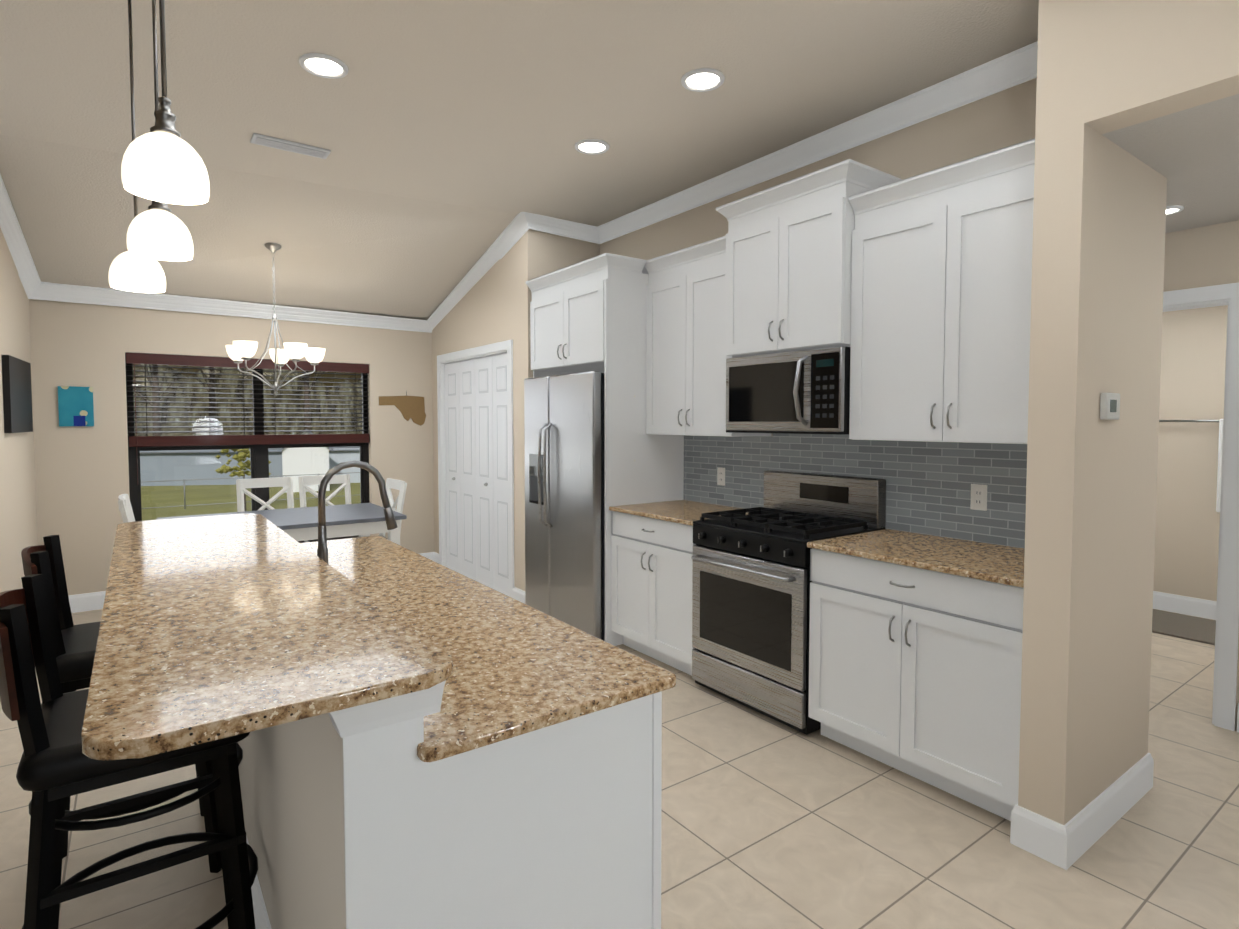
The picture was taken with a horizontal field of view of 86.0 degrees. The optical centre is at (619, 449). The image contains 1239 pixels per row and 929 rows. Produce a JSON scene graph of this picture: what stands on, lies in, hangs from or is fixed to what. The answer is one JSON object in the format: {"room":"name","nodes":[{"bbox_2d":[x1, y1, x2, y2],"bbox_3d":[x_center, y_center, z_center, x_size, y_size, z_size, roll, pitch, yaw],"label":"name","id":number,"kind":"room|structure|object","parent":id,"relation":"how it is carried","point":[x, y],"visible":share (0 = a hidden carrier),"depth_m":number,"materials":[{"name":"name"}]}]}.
{"room":"dining room and kitchen","nodes":[
{"label":"dining room and kitchen","id":0,"kind":"room"},
{"bbox_2d":[0,228,37,592],"bbox_3d":[-3.978,-0.246,4.266,0.203,3.050,1.736,-2,3,-36],"label":"wall","id":1,"kind":"structure","parent":0,"point":[18,520],"depth_m":4.33,"materials":[{"name":"beige paint"}]},
{"bbox_2d":[1,355,32,432],"bbox_3d":[-3.960,-0.351,4.376,0.068,0.480,0.701,-2,3,-36],"label":"picture frame","id":2,"kind":"object","parent":1,"relation":"attached to","point":[17,393],"visible":1,"depth_m":4.25,"materials":[{"name":"black"}]},
{"bbox_2d":[0,174,43,299],"bbox_3d":[-3.849,-1.392,4.172,0.186,0.653,1.470,-2,3,-36],"label":"crown molding","id":3,"kind":"structure","parent":1,"relation":"attached to","point":[10,227],"depth_m":4.39,"materials":[{"name":"white wood"}]},
{"bbox_2d":[29,299,433,594],"bbox_3d":[-3.155,-0.112,5.846,3.295,2.650,0.150,-2,3,-36],"label":"wall","id":4,"kind":"structure","parent":0,"point":[82,478],"depth_m":5.20,"materials":[{"name":"beige paint"}]},
{"bbox_2d":[58,386,93,425],"bbox_3d":[-4.114,-0.323,5.031,0.205,0.300,0.021,-2,3,-36],"label":"painting","id":5,"kind":"object","parent":4,"relation":"attached to","point":[75,406],"visible":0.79,"depth_m":5.02},
{"bbox_2d":[44,282,423,331],"bbox_3d":[-3.063,-1.192,5.724,3.055,0.133,0.081,-2,3,-36],"label":"crown molding","id":6,"kind":"structure","parent":4,"relation":"attached to","point":[52,291],"depth_m":5.50,"materials":[{"name":"white wood"}]},
{"bbox_2d":[125,353,368,520],"bbox_3d":[-3.175,-0.022,5.857,1.860,1.530,0.044,-2,3,-36],"label":"window","id":7,"kind":"structure","parent":4,"relation":"in","point":[259,461],"depth_m":5.82,"materials":[{"name":"glass"}]},
{"bbox_2d":[126,352,369,484],"bbox_3d":[-3.142,-0.259,5.802,1.848,1.048,0.061,-2,3,-36],"label":"window blind","id":8,"kind":"object","parent":7,"relation":"attached to","point":[136,441],"visible":0.88,"depth_m":5.69,"materials":[{"name":"brown wood"}]},
{"bbox_2d":[68,552,435,612],"bbox_3d":[-3.094,1.146,5.840,3.025,0.136,0.016,-2,3,-36],"label":"baseboard","id":9,"kind":"structure","parent":4,"relation":"attached to","point":[94,600],"depth_m":5.11,"materials":[{"name":"white"}]},
{"bbox_2d":[379,391,425,425],"bbox_3d":[-2.116,-0.399,6.493,0.460,0.341,0.008,-2,3,-36],"label":"art","id":10,"kind":"object","parent":4,"relation":"attached to","point":[411,407],"visible":1,"depth_m":6.53},
{"bbox_2d":[0,135,516,319],"bbox_3d":[-2.525,-1.516,4.952,3.181,0.670,2.101,-2,3,-36],"label":"ceiling","id":11,"kind":"structure","parent":0,"point":[342,249],"depth_m":4.76,"materials":[{"name":"beige paint"}]},
{"bbox_2d":[226,243,324,394],"bbox_3d":[-2.527,-0.950,4.917,0.650,1.101,0.669,-2,3,-36],"label":"chandelier","id":12,"kind":"object","parent":11,"relation":"hanging from","point":[238,352],"visible":1,"depth_m":4.87,"materials":[{"name":"silver metal"}]},
{"bbox_2d":[432,229,543,590],"bbox_3d":[-1.236,-0.315,5.900,0.120,3.050,2.010,-2,3,-36],"label":"wall","id":13,"kind":"structure","parent":0,"point":[492,306],"depth_m":5.27,"materials":[{"name":"beige paint"}]},
{"bbox_2d":[437,340,513,597],"bbox_3d":[-1.266,0.159,5.947,0.136,2.100,1.590,-2,3,-36],"label":"door frame","id":14,"kind":"structure","parent":13,"relation":"attached to","point":[503,347],"depth_m":5.91,"materials":[{"name":"white wood"}]},
{"bbox_2d":[445,353,508,595],"bbox_3d":[-1.296,0.199,5.927,0.090,1.998,1.414,-2,3,-36],"label":"bifold door","id":15,"kind":"structure","parent":13,"relation":"in","point":[476,420],"depth_m":5.89,"materials":[{"name":"white wood"}]},
{"bbox_2d":[424,212,539,332],"bbox_3d":[-1.255,-1.465,5.732,0.109,0.679,2.001,-2,3,-36],"label":"crown molding","id":16,"kind":"structure","parent":13,"relation":"attached to","point":[524,221],"depth_m":5.48,"materials":[{"name":"white wood"}]},
{"bbox_2d":[512,587,525,603],"bbox_3d":[-0.771,1.173,5.208,0.016,0.136,0.276,-2,3,-36],"label":"baseboard","id":17,"kind":"structure","parent":13,"relation":"attached to","point":[518,594],"depth_m":5.23,"materials":[{"name":"white wood"}]},
{"bbox_2d":[0,0,1038,226],"bbox_3d":[-1.308,-1.607,0.302,8.140,0.100,7.720,-2,3,-36],"label":"ceiling","id":18,"kind":"structure","parent":0,"point":[501,105],"depth_m":3.02,"materials":[{"name":"beige paint"}]},
{"bbox_2d":[109,0,165,292],"bbox_3d":[-1.670,-1.097,2.283,0.162,1.082,0.162,-2,3,-36],"label":"pendant light","id":19,"kind":"object","parent":18,"relation":"hanging from","point":[128,271],"visible":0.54,"depth_m":2.27,"materials":[{"name":"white glass"}]},
{"bbox_2d":[127,0,193,260],"bbox_3d":[-1.348,-1.097,1.932,0.162,1.053,0.162,-2,3,-36],"label":"pendant light","id":20,"kind":"object","parent":18,"relation":"hanging from","point":[157,230],"visible":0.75,"depth_m":1.92,"materials":[{"name":"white glass"}]},
{"bbox_2d":[121,0,209,204],"bbox_3d":[-1.002,-1.085,1.450,0.162,1.038,0.162,-2,3,-36],"label":"pendant light","id":21,"kind":"object","parent":18,"relation":"hanging from","point":[162,160],"visible":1,"depth_m":1.44,"materials":[{"name":"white glass"}]},
{"bbox_2d":[250,133,330,158],"bbox_3d":[-1.837,-1.691,3.720,0.390,0.015,0.130,-2,3,-36],"label":"ceiling vent","id":22,"kind":"object","parent":18,"relation":"in","point":[281,144],"visible":1,"depth_m":3.70,"materials":[{"name":"white metal"}]},
{"bbox_2d":[299,53,347,78],"bbox_3d":[-1.282,-1.658,2.882,0.198,0.011,0.198,-2,3,-36],"label":"recessed light","id":23,"kind":"object","parent":18,"relation":"in","point":[323,65],"visible":1,"depth_m":2.88,"materials":[{"name":"white"}]},
{"bbox_2d":[574,139,609,153],"bbox_3d":[-0.154,-1.694,3.728,0.198,0.011,0.198,-2,3,-36],"label":"recessed light","id":24,"kind":"object","parent":18,"relation":"in","point":[591,146],"visible":0.96,"depth_m":3.72,"materials":[{"name":"white"}]},
{"bbox_2d":[681,68,724,91],"bbox_3d":[0.376,-1.663,3.001,0.198,0.011,0.198,-2,3,-36],"label":"recessed light","id":25,"kind":"object","parent":18,"relation":"in","point":[702,79],"visible":1,"depth_m":2.99,"materials":[{"name":"white"}]},
{"bbox_2d":[544,232,599,274],"bbox_3d":[-0.349,-0.294,5.396,0.660,3.050,0.150,-2,3,-36],"label":"wall","id":26,"kind":"structure","parent":0,"point":[560,252],"depth_m":5.19,"materials":[{"name":"beige paint"}]},
{"bbox_2d":[536,214,595,242],"bbox_3d":[-0.426,-1.715,5.137,0.540,0.129,0.081,-2,3,-36],"label":"crown molding","id":27,"kind":"structure","parent":26,"relation":"attached to","point":[546,224],"depth_m":5.14,"materials":[{"name":"white wood"}]},
{"bbox_2d":[0,609,1238,928],"bbox_3d":[-0.484,1.421,2.093,11.470,0.100,9.480,-2,3,-36],"label":"floor","id":28,"kind":"structure","parent":0,"point":[768,823],"depth_m":2.29,"materials":[{"name":"tile"}]},
{"bbox_2d":[21,535,221,872],"bbox_3d":[-1.593,0.825,2.164,0.497,1.088,0.486,-2,3,-36],"label":"bar stool","id":29,"kind":"object","parent":28,"relation":"on","point":[75,647],"visible":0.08,"depth_m":2.03,"materials":[{"name":"black wood"}]},
{"bbox_2d":[118,494,134,522],"bbox_3d":[-3.031,0.787,4.464,0.516,0.971,0.432,-2,3,-36],"label":"dining chair","id":30,"kind":"object","parent":28,"relation":"on","point":[125,509],"visible":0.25,"depth_m":4.16,"materials":[{"name":"white wood"}]},
{"bbox_2d":[0,574,257,928],"bbox_3d":[-1.161,0.848,1.607,0.497,1.088,0.486,-2,3,-36],"label":"bar stool","id":31,"kind":"object","parent":28,"relation":"on","point":[56,767],"visible":0.83,"depth_m":1.48,"materials":[{"name":"black wood"}]},
{"bbox_2d":[236,477,304,542],"bbox_3d":[-2.911,0.742,5.543,0.432,0.971,0.516,-2,3,-36],"label":"dining chair","id":32,"kind":"object","parent":28,"relation":"on","point":[243,484],"visible":0.38,"depth_m":5.69,"materials":[{"name":"white wood"}]},
{"bbox_2d":[156,503,406,544],"bbox_3d":[-2.506,0.875,4.967,1.530,0.750,0.960,-2,3,-36],"label":"dining table","id":33,"kind":"object","parent":28,"relation":"on","point":[344,520],"visible":0.42,"depth_m":4.92,"materials":[{"name":"white wood"}]},
{"bbox_2d":[298,474,358,542],"bbox_3d":[-2.523,0.730,5.826,0.432,0.971,0.516,-2,3,-36],"label":"dining chair","id":34,"kind":"object","parent":28,"relation":"on","point":[305,481],"visible":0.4,"depth_m":5.96,"materials":[{"name":"white wood"}]},
{"bbox_2d":[378,478,406,539],"bbox_3d":[-2.038,0.748,5.403,0.516,0.971,0.432,-2,3,-36],"label":"dining chair","id":35,"kind":"object","parent":28,"relation":"on","point":[400,485],"visible":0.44,"depth_m":5.48,"materials":[{"name":"white wood"}]},
{"bbox_2d":[237,524,675,928],"bbox_3d":[-0.798,0.852,2.100,0.706,1.035,2.172,-2,3,-36],"label":"kitchen island","id":36,"kind":"object","parent":28,"relation":"on","point":[426,743],"depth_m":1.31,"materials":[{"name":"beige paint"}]},
{"bbox_2d":[81,513,468,759],"bbox_3d":[-1.111,0.332,1.848,0.490,0.025,2.244,-2,3,-36],"label":"island countertop","id":37,"kind":"structure","parent":36,"relation":"on","point":[216,627],"depth_m":1.20,"materials":[{"name":"beige stone"}]},
{"bbox_2d":[317,460,397,563],"bbox_3d":[-0.880,0.243,2.239,0.275,0.411,0.095,-2,3,-36],"label":"faucet","id":38,"kind":"object","parent":36,"relation":"on","point":[322,549],"visible":0.69,"depth_m":2.20,"materials":[{"name":"silver metal"}]},
{"bbox_2d":[524,371,604,640],"bbox_3d":[-0.175,0.370,4.787,0.789,1.775,0.933,-2,3,-36],"label":"fridge","id":39,"kind":"object","parent":28,"relation":"on","point":[564,504],"visible":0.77,"depth_m":4.48,"materials":[{"name":"grey metal"}]},
{"bbox_2d":[526,253,683,645],"bbox_3d":[-0.112,0.007,4.789,0.703,2.500,1.050,-2,3,-36],"label":"tall cabinet","id":40,"kind":"object","parent":28,"relation":"on","point":[588,315],"visible":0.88,"depth_m":4.35,"materials":[{"name":"white wood"}]},
{"bbox_2d":[611,511,695,675],"bbox_3d":[0.411,0.841,4.129,0.653,0.888,0.783,-2,3,-36],"label":"base cabinet","id":41,"kind":"object","parent":28,"relation":"on","point":[651,583],"visible":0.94,"depth_m":3.93,"materials":[{"name":"white wood"}]},
{"bbox_2d":[609,500,747,525],"bbox_3d":[0.419,0.384,4.114,0.635,0.025,0.789,-2,3,-36],"label":"countertop","id":42,"kind":"structure","parent":41,"relation":"on","point":[686,512],"depth_m":4.10,"materials":[{"name":"stone"}]},
{"bbox_2d":[691,470,885,734],"bbox_3d":[0.847,0.720,3.481,0.702,1.145,0.752,-2,3,-36],"label":"range","id":43,"kind":"object","parent":28,"relation":"on","point":[751,581],"visible":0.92,"depth_m":3.33,"materials":[{"name":"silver metal"}]},
{"bbox_2d":[808,549,1023,820],"bbox_3d":[1.360,0.896,2.827,0.653,0.888,0.902,-2,3,-36],"label":"base cabinet","id":44,"kind":"object","parent":28,"relation":"on","point":[915,672],"visible":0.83,"depth_m":2.60,"materials":[{"name":"white wood"}]},
{"bbox_2d":[807,529,1024,587],"bbox_3d":[1.366,0.438,2.815,0.635,0.025,0.908,-2,3,-36],"label":"countertop","id":45,"kind":"structure","parent":44,"relation":"on","point":[1000,564],"depth_m":2.75,"materials":[{"name":"stone"}]},
{"bbox_2d":[1152,609,1215,644],"bbox_3d":[3.845,1.244,4.909,0.650,0.017,1.100,-2,3,-36],"label":"bath mat","id":46,"kind":"object","parent":28,"relation":"on","point":[1193,628],"visible":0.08,"depth_m":4.67,"materials":[{"name":"beige"}]},
{"bbox_2d":[600,78,1036,435],"bbox_3d":[0.932,-0.238,4.072,0.150,3.050,3.500,-2,3,-36],"label":"wall","id":47,"kind":"structure","parent":0,"point":[998,120],"depth_m":3.23,"materials":[{"name":"beige paint"}]},
{"bbox_2d":[645,235,771,436],"bbox_3d":[0.527,-0.652,4.150,0.367,1.130,0.786,-2,3,-36],"label":"upper cabinet","id":48,"kind":"object","parent":47,"relation":"attached to","point":[686,357],"visible":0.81,"depth_m":4.05,"materials":[{"name":"white wood"}]},
{"bbox_2d":[716,159,901,356],"bbox_3d":[0.957,-0.923,3.493,0.432,0.823,0.856,-2,3,-36],"label":"upper cabinet","id":49,"kind":"object","parent":47,"relation":"attached to","point":[788,264],"visible":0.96,"depth_m":3.31,"materials":[{"name":"white wood"}]},
{"bbox_2d":[726,346,850,434],"bbox_3d":[0.946,-0.291,3.511,0.459,0.413,0.754,-2,3,-36],"label":"microwave","id":50,"kind":"object","parent":49,"relation":"attached to","point":[801,392],"visible":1,"depth_m":3.35,"materials":[{"name":"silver metal"}]},
{"bbox_2d":[596,41,1037,243],"bbox_3d":[0.839,-1.655,3.946,0.080,0.108,3.500,-2,3,-36],"label":"crown molding","id":51,"kind":"structure","parent":47,"relation":"attached to","point":[990,77],"depth_m":3.44,"materials":[{"name":"white wood"}]},
{"bbox_2d":[684,433,1026,547],"bbox_3d":[1.173,0.167,3.621,0.010,0.510,2.457,-2,3,-36],"label":"backsplash","id":52,"kind":"structure","parent":47,"relation":"attached to","point":[928,488],"depth_m":3.29,"materials":[{"name":"grey tile"}]},
{"bbox_2d":[717,467,724,485],"bbox_3d":[0.659,0.177,4.312,0.006,0.116,0.072,-2,3,-36],"label":"electrical outlet","id":53,"kind":"object","parent":52,"relation":"attached to","point":[720,476],"visible":1,"depth_m":4.31,"materials":[{"name":"white plastic"}]},
{"bbox_2d":[970,484,986,510],"bbox_3d":[1.619,0.217,2.995,0.006,0.116,0.072,-2,3,-36],"label":"electrical outlet","id":54,"kind":"object","parent":52,"relation":"attached to","point":[978,497],"visible":1,"depth_m":2.99,"materials":[{"name":"white plastic"}]},
{"bbox_2d":[849,138,1034,443],"bbox_3d":[1.475,-0.598,2.850,0.367,1.130,0.906,-2,3,-36],"label":"upper cabinet","id":55,"kind":"object","parent":47,"relation":"attached to","point":[941,281],"visible":0.83,"depth_m":2.76,"materials":[{"name":"white wood"}]},
{"bbox_2d":[1018,0,1166,824],"bbox_3d":[1.739,-0.169,2.410,0.805,3.050,0.140,-2,3,-36],"label":"wall","id":56,"kind":"structure","parent":0,"point":[1099,228],"depth_m":2.22,"materials":[{"name":"beige paint"}]},
{"bbox_2d":[1052,753,1153,869],"bbox_3d":[1.785,1.290,2.408,0.837,0.136,0.016,-2,3,-36],"label":"baseboard","id":57,"kind":"structure","parent":56,"relation":"attached to","point":[1078,836],"depth_m":2.32,"materials":[{"name":"white wood"}]},
{"bbox_2d":[1100,393,1119,419],"bbox_3d":[1.668,-0.145,2.258,0.120,0.090,0.023,-2,3,-36],"label":"thermostat","id":58,"kind":"object","parent":56,"relation":"attached to","point":[1109,406],"visible":1,"depth_m":2.23,"materials":[{"name":"white plastic"}]},
{"bbox_2d":[1084,0,1238,133],"bbox_3d":[2.557,-1.292,0.675,0.140,0.660,3.550,-2,3,-36],"label":"wall","id":59,"kind":"structure","parent":0,"point":[1146,60],"depth_m":1.94,"materials":[{"name":"beige paint"}]},
{"bbox_2d":[1101,94,1238,232],"bbox_3d":[3.673,-1.104,2.518,3.825,0.130,5.200,-2,3,-36],"label":"ceiling","id":60,"kind":"structure","parent":0,"point":[1191,155],"depth_m":2.33,"materials":[{"name":"beige paint"}]},
{"bbox_2d":[1166,205,1183,214],"bbox_3d":[2.409,-1.050,2.936,0.132,0.011,0.132,-2,3,-36],"label":"recessed light","id":61,"kind":"object","parent":60,"relation":"in","point":[1170,210],"visible":0.46,"depth_m":2.91,"materials":[{"name":"white"}]},
{"bbox_2d":[1153,305,1227,600],"bbox_3d":[4.414,0.002,4.900,0.120,2.500,2.540,-2,3,-36],"label":"wall","id":62,"kind":"structure","parent":0,"point":[1193,367],"depth_m":4.97,"materials":[{"name":"beige paint"}]},
{"bbox_2d":[1153,591,1216,619],"bbox_3d":[4.359,1.185,4.909,0.016,0.136,2.300,-2,3,-36],"label":"baseboard","id":63,"kind":"structure","parent":62,"relation":"attached to","point":[1197,607],"depth_m":5.02,"materials":[{"name":"white wood"}]},
{"bbox_2d":[1159,419,1223,511],"bbox_3d":[4.298,0.116,4.889,0.084,0.675,0.690,-2,3,-36],"label":"closet rod","id":64,"kind":"object","parent":62,"relation":"attached to","point":[1219,469],"visible":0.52,"depth_m":4.79,"materials":[{"name":"silver metal"}]},
{"bbox_2d":[1163,220,1238,730],"bbox_3d":[3.599,0.117,2.268,0.160,2.490,4.800,-2,3,-36],"label":"wall","id":65,"kind":"structure","parent":0,"point":[1204,256],"depth_m":3.19,"materials":[{"name":"beige paint"}]},
{"bbox_2d":[1163,282,1238,730],"bbox_3d":[2.664,0.261,3.511,0.136,2.100,0.960,-2,3,-36],"label":"door frame","id":66,"kind":"structure","parent":65,"relation":"attached to","point":[1227,612],"depth_m":3.13,"materials":[{"name":"white wood"}]},
{"label":"outside","id":67,"kind":"structure","parent":0,"visible":0},
{"bbox_2d":[141,483,360,520],"bbox_3d":[-31.688,0.935,67.687,190.000,0.200,133.240,-2,3,-36],"label":"ground","id":68,"kind":"structure","parent":67,"point":[163,496],"depth_m":31.15,"materials":[{"name":"green plant"}]},
{"bbox_2d":[134,364,361,510],"bbox_3d":[-19.139,-10.802,52.320,62.910,24.536,48.886,-2,3,-36],"label":"trees","id":69,"kind":"object","parent":68,"relation":"on","point":[241,455],"depth_m":47.31,"materials":[{"name":"brown plant"}]},
{"bbox_2d":[140,429,359,492],"bbox_3d":[-18.124,0.283,42.073,22.173,3.240,15.445,-2,3,-36],"label":"houses","id":70,"kind":"structure","parent":68,"relation":"on","point":[283,460],"depth_m":37.91,"materials":[{"name":"white"}]},
{"bbox_2d":[142,472,359,508],"bbox_3d":[-12.769,1.719,31.512,34.024,1.250,0.057,-2,3,-36],"label":"fence","id":71,"kind":"object","parent":68,"relation":"on","point":[184,480],"depth_m":28.23,"materials":[{"name":"silver metal"}]},
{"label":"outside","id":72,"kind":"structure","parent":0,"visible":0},
{"bbox_2d":[133,364,361,435],"bbox_3d":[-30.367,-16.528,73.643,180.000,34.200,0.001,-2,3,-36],"label":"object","id":73,"kind":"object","parent":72,"point":[244,405],"depth_m":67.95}
]}

